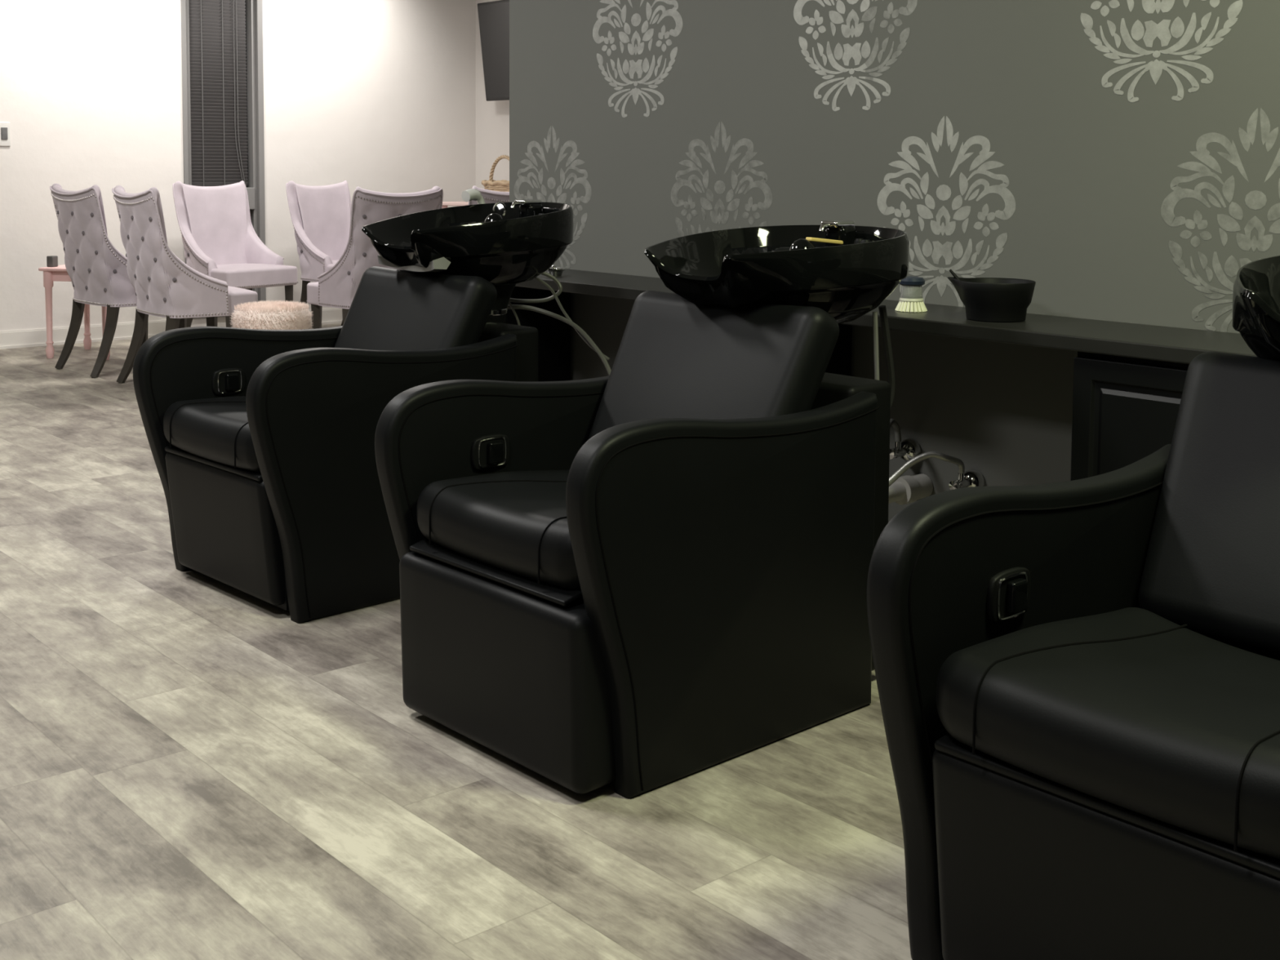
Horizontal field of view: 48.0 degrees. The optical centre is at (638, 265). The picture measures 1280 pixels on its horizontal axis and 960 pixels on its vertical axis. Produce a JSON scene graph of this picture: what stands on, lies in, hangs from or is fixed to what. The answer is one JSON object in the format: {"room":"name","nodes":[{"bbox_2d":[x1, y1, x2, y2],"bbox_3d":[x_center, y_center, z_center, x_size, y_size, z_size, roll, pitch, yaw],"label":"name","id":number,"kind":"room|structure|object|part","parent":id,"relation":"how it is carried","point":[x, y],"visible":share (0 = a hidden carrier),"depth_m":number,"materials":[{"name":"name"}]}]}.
{"room":"salon","nodes":[
{"label":"salon","id":0,"kind":"room"},
{"bbox_2d":[0,0,475,331],"bbox_3d":[-5.020,-0.840,7.452,10.297,2.800,0.150,-3,5,-41],"label":"wall","id":1,"kind":"structure","parent":0,"point":[378,95],"depth_m":9.18,"materials":[{"name":"white paint"}]},
{"bbox_2d":[0,121,10,146],"bbox_3d":[-3.756,-0.773,8.456,0.122,0.142,0.014,-3,5,-41],"label":"switch plate","id":2,"kind":"object","parent":1,"relation":"attached to","point":[5,131],"visible":1,"depth_m":8.47,"materials":[{"name":"white plastic"}]},
{"bbox_2d":[0,127,8,139],"bbox_3d":[-3.734,-0.778,8.470,0.036,0.072,0.008,-3,5,-41],"label":"switch","id":3,"kind":"object","parent":2,"relation":"attached to","point":[4,131],"depth_m":8.47,"materials":[{"name":"grey plastic"}]},
{"bbox_2d":[0,307,342,349],"bbox_3d":[-5.028,0.513,7.434,10.147,0.104,0.024,-3,5,-41],"label":"baseboard","id":4,"kind":"structure","parent":1,"relation":"attached to","point":[30,337],"depth_m":8.83,"materials":[{"name":"white paint"}]},
{"bbox_2d":[180,0,266,318],"bbox_3d":[-2.739,-0.841,9.424,0.558,2.350,0.132,-3,5,-41],"label":"window","id":5,"kind":"structure","parent":1,"relation":"in","point":[222,40],"depth_m":9.43,"materials":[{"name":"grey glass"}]},
{"bbox_3d":[-2.822,-1.234,9.305,0.006,1.450,0.007,-3,5,-41],"label":"blind cord","id":6,"kind":"part","parent":5,"relation":"part of","materials":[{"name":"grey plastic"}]},
{"bbox_2d":[188,0,248,186],"bbox_3d":[-2.744,-1.241,9.389,0.394,1.444,0.018,-3,5,-41],"label":"blind","id":7,"kind":"object","parent":5,"relation":"attached to","point":[218,29],"depth_m":9.39,"materials":[{"name":"grey fabric"}]},
{"bbox_3d":[-2.713,-1.240,9.401,0.006,1.450,0.007,-3,5,-41],"label":"blind cord","id":8,"kind":"part","parent":5,"relation":"part of","materials":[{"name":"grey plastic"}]},
{"bbox_3d":[-2.631,-1.243,9.458,0.057,1.431,0.008,-2,5,-34],"label":"pull cord","id":9,"kind":"part","parent":5,"relation":"part of","materials":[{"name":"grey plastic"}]},
{"bbox_3d":[-2.619,-1.244,9.469,0.048,1.430,0.007,-2,5,-33],"label":"pull cord","id":10,"kind":"part","parent":5,"relation":"part of","materials":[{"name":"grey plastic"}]},
{"bbox_3d":[-2.765,-1.240,9.428,0.438,1.455,0.006,-3,5,-41],"label":"pane","id":11,"kind":"part","parent":5,"relation":"part of","materials":[{"name":"glass"}]},
{"bbox_2d":[0,323,912,959],"bbox_3d":[-1.131,0.957,2.993,10.447,0.100,12.172,-3,5,-41],"label":"floor","id":12,"kind":"structure","parent":0,"point":[191,768],"depth_m":2.54,"materials":[{"name":"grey wood"}]},
{"bbox_2d":[38,264,110,359],"bbox_3d":[-3.131,0.257,8.297,0.420,0.515,0.470,1,4,9],"label":"side table","id":13,"kind":"object","parent":12,"relation":"on","point":[59,273],"visible":0.27,"depth_m":8.11,"materials":[{"name":"pink paint"}]},
{"bbox_3d":[-3.330,0.277,8.127,0.052,0.497,0.052,1,4,9],"label":"leg","id":14,"kind":"part","parent":13,"relation":"part of","materials":[{"name":"pink paint"}]},
{"bbox_2d":[46,255,57,266],"bbox_3d":[-3.326,-0.024,8.162,0.045,0.062,0.045,2,4,20],"label":"box","id":15,"kind":"object","parent":13,"relation":"on","point":[51,260],"visible":1,"depth_m":8.14,"materials":[{"name":"grey plastic"}]},
{"bbox_3d":[-3.268,0.249,8.521,0.052,0.497,0.052,1,4,9],"label":"leg","id":16,"kind":"part","parent":13,"relation":"part of","materials":[{"name":"pink paint"}]},
{"bbox_3d":[-2.994,0.283,8.075,0.052,0.497,0.052,1,4,9],"label":"leg","id":17,"kind":"part","parent":13,"relation":"part of","materials":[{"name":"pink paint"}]},
{"bbox_2d":[49,183,186,377],"bbox_3d":[-2.778,0.064,7.718,0.569,1.005,0.581,4,6,45],"label":"dining chair","id":18,"kind":"object","parent":12,"relation":"on","point":[97,271],"visible":0.8,"depth_m":7.47,"materials":[{"name":"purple fabric"}]},
{"bbox_3d":[-3.059,0.371,7.750,0.070,0.383,0.172,4,6,45],"label":"leg","id":19,"kind":"part","parent":18,"relation":"part of","materials":[{"name":"brown wood"}]},
{"bbox_3d":[-2.838,-0.097,7.644,0.564,0.581,0.393,4,6,45],"label":"nailhead trim","id":20,"kind":"part","parent":18,"relation":"part of","materials":[{"name":"grey metal"}]},
{"bbox_3d":[-2.834,-0.117,7.647,0.554,0.634,0.400,4,6,45],"label":"backrest","id":21,"kind":"part","parent":18,"relation":"part of","materials":[{"name":"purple fabric"}]},
{"bbox_3d":[-2.768,0.394,7.462,0.070,0.383,0.172,4,6,45],"label":"leg","id":22,"kind":"part","parent":18,"relation":"part of","materials":[{"name":"brown wood"}]},
{"bbox_3d":[-2.774,0.354,8.060,0.048,0.360,0.048,0,4,0],"label":"leg","id":23,"kind":"part","parent":18,"relation":"part of","materials":[{"name":"brown wood"}]},
{"bbox_3d":[-2.459,0.378,7.748,0.048,0.360,0.048,0,4,0],"label":"leg","id":24,"kind":"part","parent":18,"relation":"part of","materials":[{"name":"brown wood"}]},
{"bbox_2d":[111,185,257,383],"bbox_3d":[-2.275,0.103,7.212,0.581,1.005,0.569,-3,5,-39],"label":"dining chair","id":25,"kind":"object","parent":12,"relation":"on","point":[164,286],"visible":0.93,"depth_m":6.99,"materials":[{"name":"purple fabric"}]},
{"bbox_3d":[-2.554,0.409,7.274,0.172,0.383,0.070,-3,5,-39],"label":"leg","id":26,"kind":"part","parent":25,"relation":"part of","materials":[{"name":"brown wood"}]},
{"bbox_3d":[-2.342,-0.059,7.146,0.393,0.581,0.564,-3,5,-39],"label":"nailhead trim","id":27,"kind":"part","parent":25,"relation":"part of","materials":[{"name":"grey metal"}]},
{"bbox_3d":[-2.338,-0.079,7.148,0.400,0.634,0.554,-3,5,-39],"label":"backrest","id":28,"kind":"part","parent":25,"relation":"part of","materials":[{"name":"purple fabric"}]},
{"bbox_3d":[-2.295,0.433,6.957,0.172,0.383,0.070,-3,5,-39],"label":"leg","id":29,"kind":"part","parent":25,"relation":"part of","materials":[{"name":"brown wood"}]},
{"bbox_3d":[-2.238,0.394,7.553,0.048,0.360,0.048,1,4,6],"label":"leg","id":30,"kind":"part","parent":25,"relation":"part of","materials":[{"name":"brown wood"}]},
{"bbox_3d":[-2.226,0.172,7.258,0.442,0.132,0.525,-3,5,-39],"label":"seat","id":31,"kind":"part","parent":25,"relation":"part of","materials":[{"name":"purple fabric"}]},
{"bbox_2d":[172,180,297,327],"bbox_3d":[-2.483,-0.017,8.871,0.581,1.005,0.569,4,5,38],"label":"dining chair","id":32,"kind":"object","parent":12,"relation":"on","point":[220,241],"visible":0.8,"depth_m":8.90,"materials":[{"name":"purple fabric"}]},
{"bbox_3d":[-2.761,0.295,8.848,0.172,0.383,0.070,4,5,38],"label":"leg","id":33,"kind":"part","parent":32,"relation":"part of","materials":[{"name":"brown wood"}]},
{"bbox_3d":[-2.551,-0.186,8.913,0.393,0.581,0.564,4,5,38],"label":"nailhead trim","id":34,"kind":"part","parent":32,"relation":"part of","materials":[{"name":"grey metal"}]},
{"bbox_3d":[-2.547,-0.205,8.908,0.400,0.634,0.554,4,5,38],"label":"backrest","id":35,"kind":"part","parent":32,"relation":"part of","materials":[{"name":"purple fabric"}]},
{"bbox_3d":[-2.439,0.319,8.577,0.048,0.360,0.048,0,4,-7],"label":"leg","id":36,"kind":"part","parent":32,"relation":"part of","materials":[{"name":"brown wood"}]},
{"bbox_3d":[-2.433,0.058,8.837,0.442,0.132,0.525,4,5,38],"label":"seat","id":37,"kind":"part","parent":32,"relation":"part of","materials":[{"name":"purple fabric"}]},
{"bbox_3d":[-2.262,0.119,8.708,0.019,0.010,0.520,4,5,38],"label":"nailhead trim","id":38,"kind":"part","parent":32,"relation":"part of","materials":[{"name":"grey metal"}]},
{"bbox_3d":[-2.166,0.296,8.927,0.048,0.360,0.048,0,4,-7],"label":"leg","id":39,"kind":"part","parent":32,"relation":"part of","materials":[{"name":"brown wood"}]},
{"bbox_2d":[229,299,313,329],"bbox_3d":[-1.715,0.401,6.744,0.389,0.470,0.389,-3,5,-41],"label":"stool","id":40,"kind":"object","parent":12,"relation":"on","point":[264,315],"visible":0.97,"depth_m":6.61,"materials":[{"name":"pink fur"}]},
{"bbox_2d":[285,180,351,325],"bbox_3d":[-1.899,-0.044,9.314,0.581,1.005,0.569,3,5,35],"label":"dining chair","id":41,"kind":"object","parent":12,"relation":"on","point":[320,215],"visible":0.56,"depth_m":9.34,"materials":[{"name":"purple fabric"}]},
{"bbox_3d":[-2.173,0.268,9.277,0.172,0.383,0.070,3,5,35],"label":"leg","id":42,"kind":"part","parent":41,"relation":"part of","materials":[{"name":"brown wood"}]},
{"bbox_3d":[-1.964,-0.233,9.348,0.400,0.634,0.554,3,5,35],"label":"backrest","id":43,"kind":"part","parent":41,"relation":"part of","materials":[{"name":"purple fabric"}]},
{"bbox_3d":[-1.969,-0.214,9.352,0.393,0.581,0.564,3,5,35],"label":"nailhead trim","id":44,"kind":"part","parent":41,"relation":"part of","materials":[{"name":"grey metal"}]},
{"bbox_3d":[-1.846,0.030,9.283,0.442,0.132,0.525,3,5,35],"label":"seat","id":45,"kind":"part","parent":41,"relation":"part of","materials":[{"name":"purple fabric"}]},
{"bbox_3d":[-1.837,0.291,9.023,0.048,0.360,0.048,0,4,-10],"label":"leg","id":46,"kind":"part","parent":41,"relation":"part of","materials":[{"name":"brown wood"}]},
{"bbox_2d":[133,188,611,623],"bbox_3d":[-0.672,0.312,4.055,1.269,1.041,0.671,-4,6,-44],"label":"chair","id":47,"kind":"object","parent":12,"relation":"on","point":[261,442],"visible":0.89,"depth_m":3.74,"materials":[{"name":"black leather"}]},
{"bbox_3d":[-0.911,0.427,3.833,0.550,0.128,0.524,-4,6,-44],"label":"seat","id":48,"kind":"part","parent":47,"relation":"part of","materials":[{"name":"black leather"}]},
{"bbox_3d":[-1.135,0.322,3.987,0.100,0.074,0.012,-4,6,-44],"label":"handle plate","id":49,"kind":"part","parent":47,"relation":"part of","materials":[{"name":"black plastic"}]},
{"bbox_3d":[-1.131,0.323,3.982,0.074,0.063,0.004,-4,6,-44],"label":"chrome trim","id":50,"kind":"part","parent":47,"relation":"part of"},
{"bbox_3d":[-1.127,0.322,3.984,0.036,0.046,0.022,-4,6,-44],"label":"recliner handle","id":51,"kind":"part","parent":47,"relation":"part of","materials":[{"name":"black plastic"}]},
{"bbox_3d":[-1.055,0.492,4.122,0.793,0.667,0.058,-4,6,-44],"label":"armrest","id":52,"kind":"part","parent":47,"relation":"part of","materials":[{"name":"black leather"}]},
{"bbox_3d":[-0.811,0.652,3.946,0.660,0.335,0.532,-4,6,-44],"label":"seat","id":53,"kind":"part","parent":47,"relation":"part of","materials":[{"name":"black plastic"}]},
{"bbox_3d":[-0.633,0.526,3.685,0.793,0.667,0.058,-4,6,-44],"label":"armrest","id":54,"kind":"part","parent":47,"relation":"part of","materials":[{"name":"black leather"}]},
{"bbox_3d":[-0.662,0.235,4.058,0.563,0.460,0.126,5,-21,46],"label":"backrest","id":55,"kind":"part","parent":47,"relation":"part of","materials":[{"name":"black leather"}]},
{"bbox_2d":[361,188,573,287],"bbox_3d":[-0.496,-0.081,4.213,0.617,0.279,0.512,-3,5,-41],"label":"basin","id":56,"kind":"object","parent":47,"relation":"in","point":[503,244],"depth_m":4.08,"materials":[{"name":"black ceramic"}]},
{"bbox_2d":[306,186,443,328],"bbox_3d":[-1.407,0.075,7.687,0.569,1.005,0.581,-3,5,-41],"label":"dining chair","id":57,"kind":"object","parent":12,"relation":"on","point":[336,287],"visible":0.46,"depth_m":7.42,"materials":[{"name":"purple fabric"}]},
{"bbox_3d":[-1.729,0.384,7.738,0.048,0.360,0.048,1,4,4],"label":"leg","id":58,"kind":"part","parent":57,"relation":"part of","materials":[{"name":"brown wood"}]},
{"bbox_3d":[-1.450,0.142,7.741,0.525,0.132,0.442,-3,5,-41],"label":"seat","id":59,"kind":"part","parent":57,"relation":"part of","materials":[{"name":"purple fabric"}]},
{"bbox_2d":[442,201,468,208],"bbox_3d":[-0.966,-0.011,9.940,0.360,0.842,0.980,-3,5,-41],"label":"console table","id":60,"kind":"object","parent":12,"relation":"on","point":[445,204],"visible":0.12,"depth_m":10.04,"materials":[{"name":"pink paint"}]},
{"bbox_2d":[481,155,509,191],"bbox_3d":[-0.917,-0.593,9.846,0.290,0.331,0.356,-3,5,-41],"label":"basket","id":61,"kind":"object","parent":60,"relation":"on","point":[495,185],"visible":0.34,"depth_m":9.77,"materials":[{"name":"wicker"}]},
{"bbox_3d":[-0.916,-0.661,9.841,0.029,0.194,0.342,-3,5,-41],"label":"handle","id":62,"kind":"part","parent":61,"relation":"part of","materials":[{"name":"wicker"}]},
{"bbox_2d":[468,185,509,204],"bbox_3d":[-0.869,0.045,8.157,0.569,1.005,0.581,-3,5,-41],"label":"dining chair","id":63,"kind":"object","parent":12,"relation":"on","point":[489,196],"visible":0.03,"depth_m":7.82,"materials":[{"name":"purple fabric"}]},
{"bbox_3d":[-0.810,-0.116,8.079,0.564,0.581,0.393,-3,5,-41],"label":"nailhead trim","id":64,"kind":"part","parent":63,"relation":"part of","materials":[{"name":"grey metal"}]},
{"bbox_2d":[506,286,570,381],"bbox_3d":[-0.473,0.403,5.091,0.310,0.714,0.360,-3,5,-41],"label":"base cabinet","id":65,"kind":"object","parent":12,"relation":"on","point":[553,334],"visible":0.02,"depth_m":4.98,"materials":[{"name":"black paint"}]},
{"bbox_2d":[374,219,909,798],"bbox_3d":[0.111,0.412,3.062,1.156,0.992,0.671,-3,6,-42],"label":"chair","id":66,"kind":"object","parent":12,"relation":"on","point":[649,574],"visible":1,"depth_m":2.79,"materials":[{"name":"black leather"}]},
{"bbox_3d":[-0.312,0.395,3.043,0.100,0.074,0.012,-3,6,-42],"label":"handle plate","id":67,"kind":"part","parent":66,"relation":"part of","materials":[{"name":"black plastic"}]},
{"bbox_3d":[-0.229,0.565,3.175,0.793,0.667,0.058,-3,6,-42],"label":"armrest","id":68,"kind":"part","parent":66,"relation":"part of","materials":[{"name":"black leather"}]},
{"bbox_3d":[-0.308,0.395,3.038,0.074,0.063,0.004,-3,6,-42],"label":"chrome trim","id":69,"kind":"part","parent":66,"relation":"part of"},
{"bbox_3d":[-0.304,0.395,3.040,0.036,0.046,0.022,-3,6,-42],"label":"recliner handle","id":70,"kind":"part","parent":66,"relation":"part of","materials":[{"name":"black plastic"}]},
{"bbox_3d":[-0.092,0.500,2.882,0.550,0.128,0.524,-3,6,-42],"label":"seat","id":71,"kind":"part","parent":66,"relation":"part of","materials":[{"name":"black leather"}]},
{"bbox_3d":[0.141,0.290,3.079,0.563,0.460,0.126,5,-21,47],"label":"backrest","id":72,"kind":"part","parent":66,"relation":"part of","materials":[{"name":"black leather"}]},
{"bbox_3d":[0.181,0.599,2.727,0.793,0.667,0.058,-3,6,-42],"label":"armrest","id":73,"kind":"part","parent":66,"relation":"part of","materials":[{"name":"black leather"}]},
{"bbox_2d":[643,219,909,324],"bbox_3d":[0.305,0.237,3.241,0.614,0.667,0.512,-3,5,-41],"label":"basin","id":74,"kind":"object","parent":66,"relation":"in","point":[762,274],"depth_m":3.08,"materials":[{"name":"black ceramic"}]},
{"bbox_2d":[805,237,843,244],"bbox_3d":[0.433,-0.057,3.325,0.125,0.021,0.018,-4,6,-44],"label":"stick","id":75,"kind":"object","parent":66,"relation":"on","point":[811,239],"visible":1,"depth_m":3.31,"materials":[{"name":"yellow wood"}]},
{"bbox_2d":[866,255,1279,959],"bbox_3d":[0.981,0.485,2.093,1.232,0.994,0.671,-3,5,-42],"label":"chair","id":76,"kind":"object","parent":12,"relation":"on","point":[1078,681],"visible":1,"depth_m":1.91,"materials":[{"name":"black leather"}]},
{"bbox_3d":[0.529,0.471,2.054,0.100,0.074,0.012,-3,5,-42],"label":"handle plate","id":77,"kind":"part","parent":76,"relation":"part of","materials":[{"name":"black plastic"}]},
{"bbox_3d":[0.534,0.471,2.049,0.074,0.063,0.004,-3,5,-42],"label":"chrome trim","id":78,"kind":"part","parent":76,"relation":"part of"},
{"bbox_3d":[0.537,0.471,2.050,0.036,0.046,0.022,-3,5,-42],"label":"recliner handle","id":79,"kind":"part","parent":76,"relation":"part of","materials":[{"name":"black plastic"}]},
{"bbox_3d":[0.614,0.641,2.185,0.793,0.667,0.058,-3,5,-42],"label":"armrest","id":80,"kind":"part","parent":76,"relation":"part of","materials":[{"name":"black leather"}]},
{"bbox_3d":[0.747,0.576,1.891,0.550,0.128,0.524,-3,5,-42],"label":"seat","id":81,"kind":"part","parent":76,"relation":"part of","materials":[{"name":"black leather"}]},
{"bbox_3d":[0.850,0.802,2.000,0.660,0.335,0.532,-3,5,-42],"label":"seat","id":82,"kind":"part","parent":76,"relation":"part of","materials":[{"name":"black leather"}]},
{"bbox_3d":[1.054,0.374,2.149,0.563,0.460,0.126,5,-21,48],"label":"backrest","id":83,"kind":"part","parent":76,"relation":"part of","materials":[{"name":"black leather"}]},
{"bbox_2d":[1232,255,1279,360],"bbox_3d":[1.205,0.309,2.295,0.613,0.670,0.512,-3,5,-41],"label":"basin","id":84,"kind":"object","parent":76,"relation":"in","point":[1256,284],"depth_m":2.29,"materials":[{"name":"black ceramic"}]},
{"bbox_2d":[1070,351,1189,480],"bbox_3d":[1.205,0.550,3.177,0.310,0.714,0.382,-3,5,-41],"label":"base cabinet","id":85,"kind":"object","parent":12,"relation":"on","point":[1126,409],"visible":0.18,"depth_m":3.12,"materials":[{"name":"black paint"}]},
{"bbox_2d":[515,269,1257,364],"bbox_3d":[1.214,0.176,3.142,0.340,0.034,5.500,-3,5,-41],"label":"countertop","id":86,"kind":"structure","parent":85,"relation":"on","point":[1151,342],"depth_m":3.35,"materials":[{"name":"grey laminate"}]},
{"bbox_2d":[545,264,566,275],"bbox_3d":[-0.278,0.015,4.759,0.084,0.038,0.084,-3,5,-41],"label":"strainer","id":87,"kind":"object","parent":86,"relation":"on","point":[553,270],"visible":0.81,"depth_m":4.74,"materials":[{"name":"silver metal"}]},
{"bbox_2d":[894,275,927,312],"bbox_3d":[0.701,0.073,3.686,0.081,0.091,0.083,-3,5,-41],"label":"dish brush","id":88,"kind":"object","parent":86,"relation":"on","point":[911,300],"visible":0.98,"depth_m":3.66,"materials":[{"name":"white plastic"}]},
{"bbox_3d":[0.701,0.087,3.687,0.062,0.010,0.062,-3,5,-41],"label":"brush plate","id":89,"kind":"part","parent":88,"relation":"part of","materials":[{"name":"white plastic"}]},
{"bbox_2d":[947,276,1035,322],"bbox_3d":[0.870,0.082,3.492,0.183,0.099,0.183,-1,4,-19],"label":"bowl","id":90,"kind":"object","parent":86,"relation":"on","point":[993,300],"visible":1,"depth_m":3.43,"materials":[{"name":"black plastic"}]},
{"bbox_2d":[949,269,961,280],"bbox_3d":[0.800,0.052,3.534,0.073,0.084,0.014,2,4,22],"label":"brush","id":91,"kind":"object","parent":90,"relation":"in","point":[951,271],"visible":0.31,"depth_m":3.54,"materials":[{"name":"black plastic"}]},
{"bbox_2d":[475,0,509,188],"bbox_3d":[2.755,-0.707,6.271,0.150,2.800,11.872,-3,5,-41],"label":"wall","id":92,"kind":"structure","parent":0,"point":[492,117],"depth_m":10.57,"materials":[{"name":"white paint"}]},
{"bbox_2d":[477,0,509,101],"bbox_3d":[-0.654,-1.486,9.828,0.245,0.689,1.210,-3,5,-41],"label":"television","id":93,"kind":"object","parent":92,"relation":"attached to","point":[493,16],"visible":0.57,"depth_m":10.09,"materials":[{"name":"black plastic"}]},
{"bbox_2d":[509,0,1279,522],"bbox_3d":[1.978,-0.448,2.575,0.121,2.800,7.315,-3,5,-41],"label":"wall","id":94,"kind":"structure","parent":0,"point":[1119,158],"depth_m":3.83,"materials":[{"name":"grey paint"}]},
{"bbox_2d":[889,438,920,462],"bbox_3d":[0.716,0.508,3.917,0.096,0.066,0.066,-3,5,-41],"label":"shutoff valve","id":95,"kind":"object","parent":94,"relation":"attached to","point":[907,449],"visible":0.91,"depth_m":3.91,"materials":[{"name":"silver metal"}]},
{"bbox_3d":[0.689,0.510,3.894,0.024,0.027,0.028,-3,5,-41],"label":"handle","id":96,"kind":"part","parent":95,"relation":"part of","materials":[{"name":"silver metal"}]},
{"bbox_2d":[889,418,901,441],"bbox_3d":[0.647,0.527,3.800,0.025,0.227,0.268,3,5,30],"label":"supply hose","id":97,"kind":"object","parent":95,"relation":"attached to","point":[893,422],"visible":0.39,"depth_m":3.89,"materials":[{"name":"black rubber"}]},
{"bbox_2d":[894,441,901,449],"bbox_3d":[0.707,0.490,3.908,0.016,0.022,0.017,-3,5,-41],"label":"outlet","id":98,"kind":"object","parent":95,"relation":"attached to","point":[897,444],"depth_m":3.90,"materials":[{"name":"silver metal"}]},
{"bbox_2d":[888,473,933,504],"bbox_3d":[0.654,0.612,3.824,0.324,0.082,0.077,-3,5,-37],"label":"drain pipe","id":99,"kind":"object","parent":94,"relation":"attached to","point":[907,489],"visible":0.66,"depth_m":3.85,"materials":[{"name":"white plastic"}]},
{"bbox_2d":[948,468,984,489],"bbox_3d":[0.853,0.571,3.764,0.096,0.066,0.066,-3,5,-41],"label":"shutoff valve","id":100,"kind":"object","parent":94,"relation":"attached to","point":[971,477],"visible":0.83,"depth_m":3.76,"materials":[{"name":"silver metal"}]},
{"bbox_2d":[888,451,964,486],"bbox_3d":[0.702,0.570,3.727,0.305,0.181,0.046,0,4,-6],"label":"supply hose","id":101,"kind":"object","parent":100,"relation":"attached to","point":[914,460],"visible":0.71,"depth_m":3.72,"materials":[{"name":"silver metal"}]},
{"bbox_3d":[0.826,0.573,3.740,0.024,0.027,0.028,-3,5,-41],"label":"handle","id":102,"kind":"part","parent":100,"relation":"part of","materials":[{"name":"silver metal"}]},
{"bbox_2d":[957,472,964,480],"bbox_3d":[0.844,0.553,3.755,0.016,0.022,0.017,-3,5,-41],"label":"outlet","id":103,"kind":"object","parent":100,"relation":"attached to","point":[961,477],"depth_m":3.75,"materials":[{"name":"silver metal"}]}
]}

